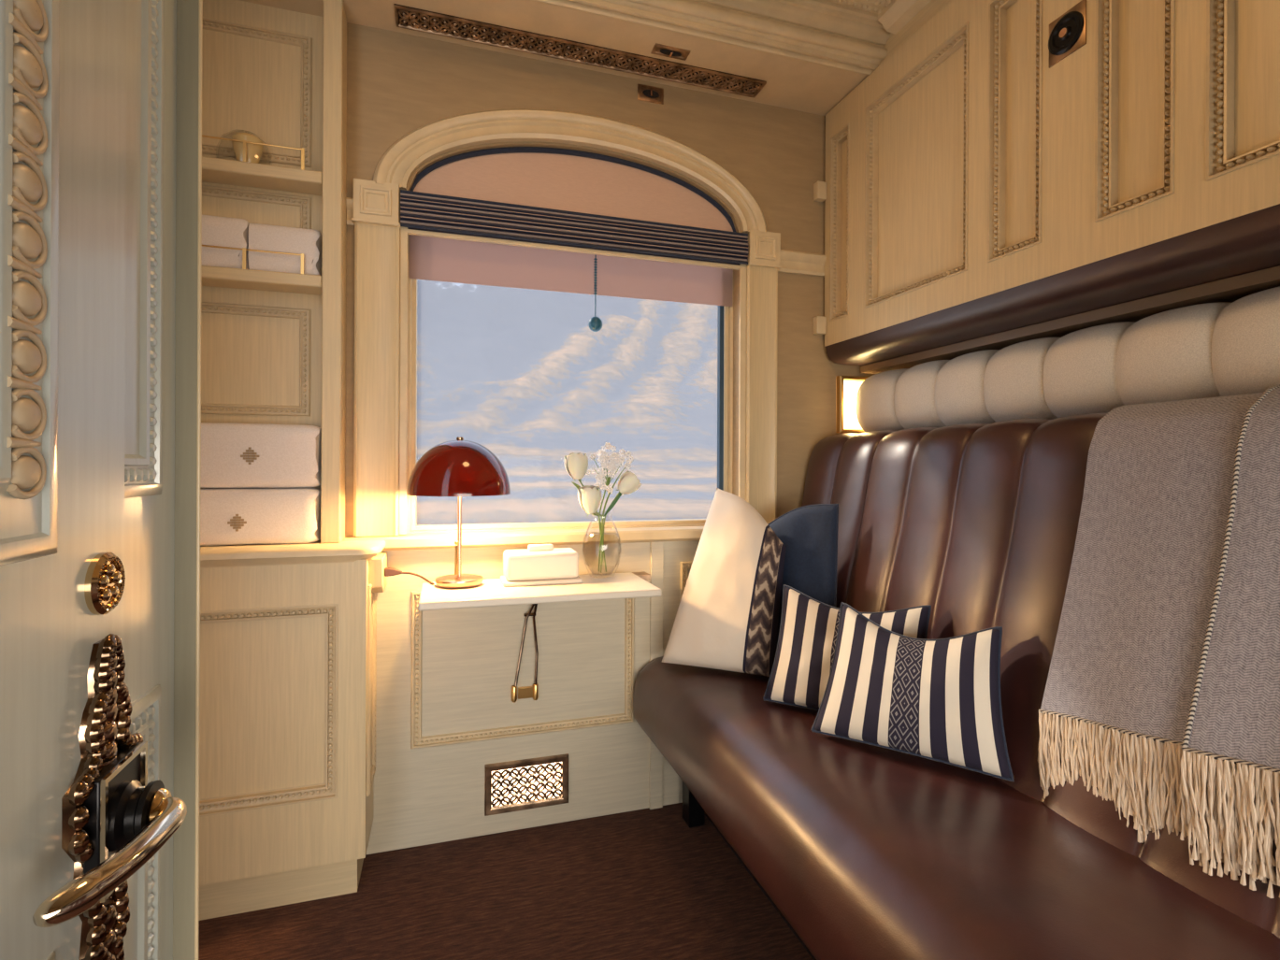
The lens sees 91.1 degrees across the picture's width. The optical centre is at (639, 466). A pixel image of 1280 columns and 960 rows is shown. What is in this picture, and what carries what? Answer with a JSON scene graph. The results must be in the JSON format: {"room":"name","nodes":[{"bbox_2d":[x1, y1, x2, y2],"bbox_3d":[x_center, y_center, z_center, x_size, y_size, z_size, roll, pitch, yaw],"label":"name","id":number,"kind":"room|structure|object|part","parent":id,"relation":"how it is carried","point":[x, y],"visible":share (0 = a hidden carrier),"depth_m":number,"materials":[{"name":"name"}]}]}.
{"room":"train carriage","nodes":[
{"label":"train carriage","id":0,"kind":"room"},
{"bbox_2d":[123,0,176,959],"bbox_3d":[-0.294,-0.174,-0.196,0.120,2.572,1.800,0,0,-17],"label":"wall","id":1,"kind":"structure","parent":0,"point":[149,521],"depth_m":0.63,"materials":[{"name":"paint"}]},
{"bbox_2d":[0,0,186,959],"bbox_3d":[-0.266,-0.078,0.066,0.090,2.340,0.984,0,0,-17],"label":"door","id":2,"kind":"structure","parent":1,"relation":"in","point":[80,814],"depth_m":0.44,"materials":[{"name":"paint"}]},
{"bbox_3d":[-0.385,-0.565,0.395,0.008,1.171,0.039,0,0,-17],"label":"carved moulding","id":3,"kind":"part","parent":2,"relation":"part of","materials":[{"name":"beige wood"}]},
{"bbox_3d":[-0.325,-0.564,0.202,0.004,1.248,0.479,0,0,-17],"label":"panel moulding","id":4,"kind":"part","parent":2,"relation":"part of","materials":[{"name":"paint"}]},
{"bbox_3d":[-0.330,0.672,0.202,0.004,0.680,0.479,0,0,-17],"label":"panel moulding","id":5,"kind":"part","parent":2,"relation":"part of","materials":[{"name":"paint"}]},
{"bbox_3d":[-0.411,0.275,0.485,0.014,0.291,0.097,0,0,-17],"label":"lock plate","id":6,"kind":"part","parent":2,"relation":"part of","materials":[{"name":"brown metal"}]},
{"bbox_3d":[-0.354,0.266,0.434,0.035,0.025,0.139,0,0,-14],"label":"lever handle","id":7,"kind":"part","parent":2,"relation":"part of","materials":[{"name":"gold metal"}]},
{"bbox_3d":[-0.407,0.272,0.486,0.011,0.089,0.068,0,0,-17],"label":"plate","id":8,"kind":"part","parent":2,"relation":"part of","materials":[{"name":"black metal"}]},
{"bbox_2d":[124,0,164,498],"bbox_3d":[-0.448,-0.595,0.518,0.006,1.247,0.257,0,0,-17],"label":"trim","id":9,"kind":"structure","parent":1,"relation":"attached to","point":[143,471],"depth_m":0.62,"materials":[{"name":"paint"}]},
{"bbox_2d":[129,684,161,959],"bbox_3d":[-0.453,0.607,0.518,0.006,0.769,0.257,0,0,-17],"label":"trim","id":10,"kind":"structure","parent":1,"relation":"attached to","point":[146,716],"depth_m":0.62,"materials":[{"name":"paint"}]},
{"bbox_2d":[172,0,202,959],"bbox_3d":[-0.559,-0.075,0.695,0.144,2.372,0.061,0,0,-17],"label":"trim","id":11,"kind":"structure","parent":1,"relation":"attached to","point":[189,12],"depth_m":0.69,"materials":[{"name":"paint"}]},
{"bbox_2d":[198,803,813,959],"bbox_3d":[0.262,1.140,0.607,2.370,0.050,3.000,0,0,-17],"label":"floor","id":12,"kind":"structure","parent":0,"point":[640,884],"depth_m":1.59,"materials":[{"name":"carpet"}]},
{"bbox_2d":[198,539,387,920],"bbox_3d":[-0.951,0.657,1.624,0.532,0.905,0.221,0,0,-17],"label":"base cabinet","id":13,"kind":"object","parent":12,"relation":"on","point":[288,680],"visible":0.8,"depth_m":1.57,"materials":[{"name":"beige paint"}]},
{"bbox_3d":[-0.954,0.593,1.544,0.386,0.492,0.020,0,0,-17],"label":"panel moulding","id":14,"kind":"part","parent":13,"relation":"part of","materials":[{"name":"beige wood"}]},
{"bbox_2d":[200,539,385,568],"bbox_3d":[-0.950,0.224,1.624,0.530,0.039,0.221,0,0,-17],"label":"countertop","id":15,"kind":"structure","parent":13,"relation":"on","point":[351,551],"depth_m":1.56,"materials":[{"name":"beige wood"}]},
{"bbox_2d":[200,488,320,546],"bbox_3d":[-1.031,0.130,1.662,0.338,0.148,0.108,0,0,-17],"label":"storage box","id":16,"kind":"object","parent":15,"relation":"on","point":[228,516],"visible":0.84,"depth_m":1.62,"materials":[{"name":"white fabric"}]},
{"bbox_2d":[200,422,321,488],"bbox_3d":[-1.029,-0.029,1.662,0.340,0.169,0.108,0,0,-17],"label":"storage box","id":17,"kind":"object","parent":16,"relation":"on","point":[233,455],"visible":0.85,"depth_m":1.62,"materials":[{"name":"white fabric"}]},
{"bbox_2d":[200,0,346,543],"bbox_3d":[-1.019,-0.529,1.672,0.421,1.467,0.100,0,0,-17],"label":"shelf unit","id":18,"kind":"object","parent":15,"relation":"on","point":[273,344],"visible":0.64,"depth_m":1.70,"materials":[{"name":"beige paint"}]},
{"bbox_2d":[201,215,249,269],"bbox_3d":[-1.125,-0.585,1.651,0.176,0.143,0.068,0,0,-17],"label":"folded towel","id":19,"kind":"object","parent":18,"relation":"on","point":[216,230],"visible":0.5,"depth_m":1.63,"materials":[{"name":"white fabric"}]},
{"bbox_2d":[215,129,270,163],"bbox_3d":[-1.049,-0.841,1.665,0.128,0.097,0.088,0,0,-17],"label":"glass cup","id":20,"kind":"object","parent":18,"relation":"on","point":[254,151],"visible":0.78,"depth_m":1.65,"materials":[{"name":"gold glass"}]},
{"bbox_3d":[-1.054,-0.542,1.630,0.328,0.057,0.006,0,0,-17],"label":"gallery rail","id":21,"kind":"part","parent":18,"relation":"part of","materials":[{"name":"gold metal"}]},
{"bbox_3d":[-1.053,-0.821,1.630,0.328,0.060,0.006,0,0,-17],"label":"gallery rail","id":22,"kind":"part","parent":18,"relation":"part of","materials":[{"name":"gold metal"}]},
{"bbox_3d":[-1.062,-0.290,1.704,0.300,0.298,0.008,0,0,-17],"label":"panel moulding","id":23,"kind":"part","parent":18,"relation":"part of","materials":[{"name":"beige wood"}]},
{"bbox_3d":[-1.060,-0.671,1.704,0.300,0.160,0.008,0,0,-17],"label":"panel moulding","id":24,"kind":"part","parent":18,"relation":"part of","materials":[{"name":"beige wood"}]},
{"bbox_3d":[-1.059,-1.016,1.704,0.300,0.360,0.008,0,0,-17],"label":"panel moulding","id":25,"kind":"part","parent":18,"relation":"part of","materials":[{"name":"beige wood"}]},
{"bbox_3d":[-1.042,-0.497,1.665,0.373,0.032,0.090,0,0,-17],"label":"shelf","id":26,"kind":"part","parent":18,"relation":"part of","materials":[{"name":"beige paint"}]},
{"bbox_3d":[-1.041,-0.775,1.665,0.373,0.032,0.090,0,0,-17],"label":"shelf","id":27,"kind":"part","parent":18,"relation":"part of","materials":[{"name":"beige paint"}]},
{"bbox_2d":[248,222,322,275],"bbox_3d":[-0.957,-0.581,1.703,0.168,0.135,0.068,0,0,-17],"label":"folded towel","id":28,"kind":"object","parent":18,"relation":"on","point":[309,242],"visible":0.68,"depth_m":1.67,"materials":[{"name":"white fabric"}]},
{"bbox_3d":[-0.839,-0.528,1.724,0.047,1.464,0.093,0,0,-17],"label":"post","id":29,"kind":"part","parent":18,"relation":"part of","materials":[{"name":"beige paint"}]},
{"bbox_3d":[-0.731,0.585,1.714,0.008,0.550,0.155,0,0,-17],"label":"moulding","id":30,"kind":"part","parent":13,"relation":"part of","materials":[{"name":"beige wood"}]},
{"bbox_2d":[632,412,1279,959],"bbox_3d":[0.817,0.501,0.939,0.982,1.233,2.552,0,0,-17],"label":"sofa","id":31,"kind":"object","parent":12,"relation":"on","point":[865,852],"visible":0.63,"depth_m":1.23,"materials":[{"name":"brown leather"}]},
{"bbox_3d":[0.168,0.964,1.970,0.053,0.300,0.060,0,0,-17],"label":"leg","id":32,"kind":"part","parent":31,"relation":"part of","materials":[{"name":"black metal"}]},
{"bbox_2d":[661,488,786,676],"bbox_3d":[0.252,0.332,1.890,0.366,0.534,0.222,0,0,13],"label":"cushion","id":33,"kind":"object","parent":31,"relation":"on","point":[726,618],"visible":0.99,"depth_m":1.81,"materials":[{"name":"white fabric"}]},
{"bbox_2d":[768,503,838,645],"bbox_3d":[0.460,0.358,1.923,0.308,0.498,0.099,0,0,43],"label":"cushion","id":34,"kind":"object","parent":31,"relation":"on","point":[810,533],"visible":0.27,"depth_m":1.85,"materials":[{"name":"blue fabric"}]},
{"bbox_2d":[762,584,931,710],"bbox_3d":[0.509,0.465,1.551,0.395,0.296,0.135,0,0,34],"label":"cushion","id":35,"kind":"object","parent":31,"relation":"on","point":[803,659],"visible":0.48,"depth_m":1.56,"materials":[{"name":"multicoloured fabric"}]},
{"bbox_2d":[810,602,1013,781],"bbox_3d":[0.580,0.469,1.353,0.394,0.292,0.155,0,0,38],"label":"cushion","id":36,"kind":"object","parent":31,"relation":"on","point":[940,699],"visible":1,"depth_m":1.29,"materials":[{"name":"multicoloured fabric"}]},
{"bbox_2d":[632,656,1279,959],"bbox_3d":[0.610,0.713,0.874,0.550,0.212,2.550,0,0,-17],"label":"seat cushion","id":37,"kind":"object","parent":31,"relation":"on","point":[868,852],"depth_m":1.03,"materials":[{"name":"brown leather"}]},
{"bbox_2d":[855,286,1279,432],"bbox_3d":[1.202,-0.215,1.059,0.177,0.232,2.500,0,0,-17],"label":"bolster","id":38,"kind":"object","parent":31,"relation":"on","point":[1220,349],"visible":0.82,"depth_m":1.40,"materials":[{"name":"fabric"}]},
{"bbox_2d":[1037,384,1279,898],"bbox_3d":[0.991,0.252,0.934,0.332,0.774,0.654,0,0,-17],"label":"throw blanket","id":39,"kind":"object","parent":31,"relation":"on","point":[1162,690],"visible":0.99,"depth_m":1.01,"materials":[{"name":"grey fabric"}]},
{"bbox_2d":[239,0,867,115],"bbox_3d":[-0.122,-1.279,1.877,2.370,0.040,0.280,0,0,-17],"label":"ceiling","id":40,"kind":"structure","parent":0,"point":[795,84],"depth_m":1.86,"materials":[{"name":"paint"}]},
{"bbox_2d":[393,3,766,98],"bbox_3d":[-0.141,-1.254,1.916,1.133,0.011,0.083,0,0,-17],"label":"ceiling vent","id":41,"kind":"object","parent":40,"relation":"in","point":[409,18],"visible":1,"depth_m":1.89,"materials":[{"name":"brown metal"}]},
{"bbox_2d":[650,43,690,60],"bbox_3d":[0.093,-1.253,1.901,0.111,0.010,0.044,0,0,-17],"label":"ceiling latch","id":42,"kind":"structure","parent":40,"relation":"attached to","point":[666,50],"depth_m":1.90,"materials":[{"name":"brown metal"}]},
{"bbox_2d":[319,22,875,854],"bbox_3d":[-0.150,-0.098,2.035,2.320,2.422,0.124,0,0,-17],"label":"wall","id":43,"kind":"structure","parent":0,"point":[398,84],"depth_m":1.95,"materials":[{"name":"paint"}]},
{"bbox_2d":[484,753,568,816],"bbox_3d":[-0.345,0.973,1.922,0.254,0.150,0.015,0,0,-17],"label":"vent grille","id":44,"kind":"object","parent":43,"relation":"attached to","point":[510,786],"visible":1,"depth_m":1.92,"materials":[{"name":"gold"}]},
{"bbox_3d":[-0.346,0.973,1.927,0.230,0.126,0.004,0,0,-17],"label":"light panel","id":45,"kind":"part","parent":44,"relation":"part of","materials":[{"name":"white"}]},
{"bbox_2d":[417,572,661,703],"bbox_3d":[-0.259,0.521,1.771,0.680,0.388,0.352,0,0,-17],"label":"table","id":46,"kind":"object","parent":43,"relation":"attached to","point":[491,593],"visible":0.95,"depth_m":1.67,"materials":[{"name":"beige laminate"}]},
{"bbox_2d":[384,567,434,585],"bbox_3d":[-0.639,0.301,1.743,0.131,0.048,0.066,0,0,-17],"label":"power cord","id":47,"kind":"object","parent":46,"relation":"on","point":[388,571],"visible":1,"depth_m":1.73,"materials":[{"name":"brown plastic"}]},
{"bbox_3d":[-0.614,0.308,1.757,0.096,0.035,0.051,0,0,2],"label":"cord","id":48,"kind":"part","parent":47,"relation":"part of","materials":[{"name":"brown plastic"}]},
{"bbox_2d":[406,436,510,589],"bbox_3d":[-0.497,0.121,1.731,0.274,0.411,0.274,0,0,-17],"label":"table lamp","id":49,"kind":"object","parent":46,"relation":"on","point":[459,467],"visible":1,"depth_m":1.64,"materials":[{"name":"red metal"}]},
{"bbox_2d":[454,540,459,575],"bbox_3d":[-0.503,0.249,1.721,0.012,0.094,0.012,0,0,-17],"label":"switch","id":50,"kind":"object","parent":49,"relation":"attached to","point":[456,554],"depth_m":1.72,"materials":[{"name":"gold metal"}]},
{"bbox_3d":[-0.496,0.000,1.731,0.274,0.150,0.274,0,0,-17],"label":"lamp shade","id":51,"kind":"part","parent":49,"relation":"part of","materials":[{"name":"red plastic"}]},
{"bbox_3d":[-0.497,0.125,1.731,0.011,0.363,0.011,0,0,-2],"label":"stem","id":52,"kind":"part","parent":49,"relation":"part of","materials":[{"name":"gold metal"}]},
{"bbox_2d":[499,544,582,587],"bbox_3d":[-0.283,0.274,1.792,0.220,0.106,0.120,0,0,-17],"label":"lidded box","id":53,"kind":"object","parent":46,"relation":"on","point":[539,564],"visible":1,"depth_m":1.75,"materials":[{"name":"white ceramic"}]},
{"bbox_3d":[-0.284,0.231,1.792,0.073,0.019,0.020,0,0,-17],"label":"knob","id":54,"kind":"part","parent":53,"relation":"part of","materials":[{"name":"white ceramic"}]},
{"bbox_2d":[499,575,582,587],"bbox_3d":[-0.283,0.321,1.792,0.220,0.012,0.120,0,0,-17],"label":"tray","id":55,"kind":"object","parent":46,"relation":"on","point":[507,581],"depth_m":1.74,"materials":[{"name":"white ceramic"}]},
{"bbox_3d":[-0.296,0.348,1.910,0.670,0.018,0.063,0,0,-17],"label":"hinge rail","id":56,"kind":"part","parent":46,"relation":"part of","materials":[{"name":"brown metal"}]},
{"bbox_2d":[582,508,621,578],"bbox_3d":[-0.113,0.228,1.869,0.118,0.199,0.118,0,0,-17],"label":"glass vase","id":57,"kind":"object","parent":46,"relation":"on","point":[601,509],"visible":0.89,"depth_m":1.86,"materials":[{"name":"glass"}]},
{"bbox_2d":[563,452,606,572],"bbox_3d":[-0.158,0.136,1.848,0.131,0.355,0.066,0,0,-17],"label":"tulip","id":58,"kind":"object","parent":57,"relation":"in","point":[576,465],"visible":0.97,"depth_m":1.82,"materials":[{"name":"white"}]},
{"bbox_3d":[-0.142,0.172,1.862,0.093,0.282,0.012,0,0,-19],"label":"stem","id":59,"kind":"part","parent":58,"relation":"part of","materials":[{"name":"green plant"}]},
{"bbox_2d":[571,481,601,517],"bbox_3d":[-0.159,0.095,1.853,0.091,0.105,0.003,0,0,-19],"label":"leaf","id":60,"kind":"object","parent":57,"relation":"in","point":[575,484],"visible":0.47,"depth_m":1.84,"materials":[{"name":"green plant"}]},
{"bbox_2d":[577,485,603,571],"bbox_3d":[-0.135,0.183,1.824,0.095,0.260,0.067,0,0,-43],"label":"tulip","id":61,"kind":"object","parent":57,"relation":"in","point":[589,496],"visible":0.99,"depth_m":1.80,"materials":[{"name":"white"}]},
{"bbox_3d":[-0.125,0.220,1.849,0.021,0.186,0.060,0,0,20],"label":"stem","id":62,"kind":"part","parent":61,"relation":"part of","materials":[{"name":"green plant"}]},
{"bbox_2d":[586,442,633,570],"bbox_3d":[-0.089,0.120,1.888,0.151,0.386,0.043,0,0,-17],"label":"flower spray","id":63,"kind":"object","parent":57,"relation":"in","point":[615,463],"visible":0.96,"depth_m":1.87,"materials":[{"name":"white plant"}]},
{"bbox_3d":[-0.105,0.168,1.876,0.038,0.290,0.014,0,0,-26],"label":"stem","id":64,"kind":"part","parent":63,"relation":"part of","materials":[{"name":"green plant"}]},
{"bbox_2d":[604,492,620,516],"bbox_3d":[-0.077,0.106,1.878,0.065,0.085,0.003,0,0,-14],"label":"leaf","id":65,"kind":"object","parent":57,"relation":"in","point":[613,502],"visible":0.83,"depth_m":1.88,"materials":[{"name":"green plant"}]},
{"bbox_2d":[601,458,636,562],"bbox_3d":[-0.050,0.132,1.887,0.135,0.352,0.003,0,0,-16],"label":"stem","id":66,"kind":"object","parent":57,"relation":"in","point":[636,458],"visible":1,"depth_m":1.87,"materials":[{"name":"green plant"}]},
{"bbox_2d":[600,470,641,573],"bbox_3d":[-0.058,0.162,1.876,0.128,0.304,0.064,0,0,-17],"label":"tulip","id":67,"kind":"object","parent":57,"relation":"in","point":[628,482],"visible":1,"depth_m":1.86,"materials":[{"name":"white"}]},
{"bbox_3d":[-0.090,0.192,1.875,0.068,0.243,0.017,0,0,-25],"label":"stem","id":68,"kind":"part","parent":67,"relation":"part of","materials":[{"name":"green plant"}]},
{"bbox_2d":[343,108,782,550],"bbox_3d":[-0.175,-0.433,2.013,1.393,1.347,0.150,0,0,-17],"label":"window","id":69,"kind":"structure","parent":43,"relation":"attached to","point":[385,295],"depth_m":1.90,"materials":[{"name":"beige wood"}]},
{"bbox_3d":[-0.753,-0.248,1.796,0.119,0.893,0.022,0,0,-17],"label":"casing","id":70,"kind":"part","parent":69,"relation":"part of","materials":[{"name":"beige paint"}]},
{"bbox_3d":[-0.687,-0.251,1.823,0.022,0.898,0.010,0,0,-17],"label":"casing","id":71,"kind":"part","parent":69,"relation":"part of","materials":[{"name":"beige wood"}]},
{"bbox_3d":[-0.177,0.221,2.013,1.393,0.039,0.150,0,0,-17],"label":"sill","id":72,"kind":"part","parent":69,"relation":"part of","materials":[{"name":"beige wood"}]},
{"bbox_3d":[-0.193,-0.335,2.063,1.072,1.085,0.045,0,0,-17],"label":"frame","id":73,"kind":"part","parent":69,"relation":"part of","materials":[{"name":"beige wood"}]},
{"bbox_3d":[-0.162,-0.953,1.972,1.254,0.306,0.034,0,0,-17],"label":"arch moulding","id":74,"kind":"part","parent":69,"relation":"part of","materials":[{"name":"beige wood"}]},
{"bbox_3d":[0.350,-0.246,2.145,0.022,0.898,0.010,0,0,-17],"label":"casing","id":75,"kind":"part","parent":69,"relation":"part of","materials":[{"name":"beige wood"}]},
{"bbox_3d":[0.417,-0.243,2.159,0.115,0.893,0.022,0,0,-17],"label":"casing","id":76,"kind":"part","parent":69,"relation":"part of","materials":[{"name":"beige paint"}]},
{"bbox_2d":[400,146,748,331],"bbox_3d":[-0.172,-0.724,2.003,1.105,0.572,0.086,0,0,-17],"label":"window blind","id":77,"kind":"object","parent":43,"relation":"attached to","point":[534,218],"visible":1,"depth_m":1.99,"materials":[{"name":"pink fabric"}]},
{"bbox_3d":[-0.184,-0.655,2.038,1.062,0.185,0.003,0,0,-17],"label":"sheer panel","id":78,"kind":"part","parent":77,"relation":"part of","materials":[{"name":"pink fabric"}]},
{"bbox_3d":[-0.163,-0.682,1.986,1.082,0.012,0.016,0,0,-17],"label":"rail","id":79,"kind":"part","parent":77,"relation":"part of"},
{"bbox_3d":[-0.144,-0.587,2.033,0.012,0.200,0.008,0,0,-17],"label":"pull cord","id":80,"kind":"part","parent":77,"relation":"part of","materials":[{"name":"blue plastic"}]},
{"bbox_2d":[637,84,663,104],"bbox_3d":[0.036,-1.217,2.046,0.088,0.051,0.010,0,0,-17],"label":"wall latch","id":81,"kind":"structure","parent":43,"relation":"attached to","point":[645,93],"depth_m":2.05,"materials":[{"name":"brown metal"}]},
{"bbox_2d":[679,560,692,603],"bbox_3d":[0.351,0.565,2.140,0.455,0.500,0.010,0,0,-17],"label":"trim","id":82,"kind":"structure","parent":43,"relation":"attached to","point":[684,566],"depth_m":2.07,"materials":[{"name":"gold metal"}]},
{"bbox_2d":[812,316,826,335],"bbox_3d":[0.636,-0.500,2.223,0.038,0.062,0.030,0,0,-17],"label":"hinge","id":83,"kind":"object","parent":43,"relation":"attached to","point":[819,323],"visible":1,"depth_m":2.21,"materials":[{"name":"beige metal"}]},
{"bbox_2d":[813,180,826,201],"bbox_3d":[0.638,-0.975,2.223,0.038,0.062,0.030,0,0,-17],"label":"hinge","id":84,"kind":"object","parent":43,"relation":"attached to","point":[819,187],"visible":1,"depth_m":2.21,"materials":[{"name":"beige metal"}]},
{"bbox_2d":[835,375,868,433],"bbox_3d":[0.773,-0.223,2.268,0.130,0.204,0.026,0,0,-17],"label":"light","id":85,"kind":"object","parent":43,"relation":"attached to","point":[847,386],"visible":0.62,"depth_m":2.25,"materials":[{"name":"gold metal"}]},
{"bbox_2d":[843,380,862,429],"bbox_3d":[0.772,-0.223,2.271,0.098,0.172,0.015,0,0,-17],"label":"diffuser","id":86,"kind":"object","parent":85,"relation":"attached to","point":[850,387],"depth_m":2.26,"materials":[{"name":"white"}]},
{"bbox_2d":[824,0,885,14],"bbox_3d":[0.333,-1.404,0.415,2.370,0.086,2.600,0,0,-17],"label":"ceiling","id":87,"kind":"structure","parent":0,"point":[858,2],"depth_m":1.85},
{"bbox_2d":[532,0,890,75],"bbox_3d":[-0.214,-1.306,1.653,2.060,0.114,0.108,0,0,-17],"label":"trim","id":88,"kind":"structure","parent":87,"relation":"attached to","point":[820,32],"depth_m":1.83,"materials":[{"name":"beige wood"}]},
{"bbox_2d":[833,0,891,13],"bbox_3d":[0.235,-1.351,1.597,1.185,0.020,0.248,0,0,-17],"label":"trim","id":89,"kind":"structure","parent":87,"relation":"attached to","point":[882,3],"depth_m":1.83,"materials":[{"name":"beige wood"}]},
{"bbox_2d":[877,0,931,34],"bbox_3d":[1.129,-1.333,0.658,0.065,0.049,2.590,0,0,-17],"label":"trim","id":90,"kind":"structure","parent":87,"relation":"attached to","point":[898,13],"depth_m":1.83,"materials":[{"name":"beige wood"}]},
{"bbox_2d":[878,0,949,65],"bbox_3d":[1.268,-1.306,0.753,0.262,0.103,2.690,0,0,-17],"label":"trim","id":91,"kind":"structure","parent":87,"relation":"attached to","point":[894,42],"depth_m":1.83,"materials":[{"name":"beige paint"}]},
{"bbox_3d":[1.378,-0.181,0.925,0.060,2.600,2.950,0,0,-17],"label":"wall","id":92,"kind":"structure","parent":0,"visible":0},
{"bbox_2d":[824,0,1279,365],"bbox_3d":[1.214,-0.805,0.891,0.276,0.884,2.885,0,0,-17],"label":"overhead cabinet","id":93,"kind":"object","parent":92,"relation":"attached to","point":[977,187],"visible":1,"depth_m":1.42,"materials":[{"name":"beige paint"}]},
{"bbox_3d":[0.693,-0.829,2.150,0.029,0.642,0.106,0,0,-17],"label":"panel moulding","id":94,"kind":"part","parent":93,"relation":"part of","materials":[{"name":"beige wood"}]},
{"bbox_3d":[0.796,-0.828,1.819,0.029,0.642,0.413,0,0,-17],"label":"panel moulding","id":95,"kind":"part","parent":93,"relation":"part of","materials":[{"name":"beige wood"}]},
{"bbox_3d":[0.898,-0.828,1.491,0.029,0.642,0.146,0,0,-17],"label":"panel moulding","id":96,"kind":"part","parent":93,"relation":"part of","materials":[{"name":"beige wood"}]},
{"bbox_2d":[1048,0,1086,68],"bbox_3d":[0.920,-0.939,1.359,0.015,0.096,0.084,0,0,-17],"label":"lock","id":97,"kind":"object","parent":93,"relation":"attached to","point":[1067,33],"visible":1,"depth_m":1.35,"materials":[{"name":"brown metal"}]},
{"bbox_3d":[0.919,-0.939,1.359,0.008,0.080,0.080,0,0,-17],"label":"ring pull","id":98,"kind":"part","parent":97,"relation":"part of","materials":[{"name":"black metal"}]},
{"bbox_3d":[0.978,-0.827,1.233,0.029,0.642,0.146,0,0,-17],"label":"panel moulding","id":99,"kind":"part","parent":93,"relation":"part of","materials":[{"name":"beige wood"}]},
{"bbox_3d":[1.085,-0.827,0.891,0.029,0.642,0.468,0,0,-17],"label":"panel moulding","id":100,"kind":"part","parent":93,"relation":"part of","materials":[{"name":"beige wood"}]},
{"bbox_2d":[860,265,1279,373],"bbox_3d":[1.282,-0.349,0.910,0.125,0.024,2.880,0,0,-17],"label":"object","id":101,"kind":"structure","parent":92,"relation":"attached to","point":[1229,290],"depth_m":1.44,"materials":[{"name":"brown wood"}]},
{"label":"outside","id":102,"kind":"structure","parent":0,"visible":0},
{"bbox_2d":[416,279,718,525],"bbox_3d":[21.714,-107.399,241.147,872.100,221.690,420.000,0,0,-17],"label":"sky","id":103,"kind":"structure","parent":102,"point":[519,374],"depth_m":109.70,"materials":[{"name":"blue"}]}
]}

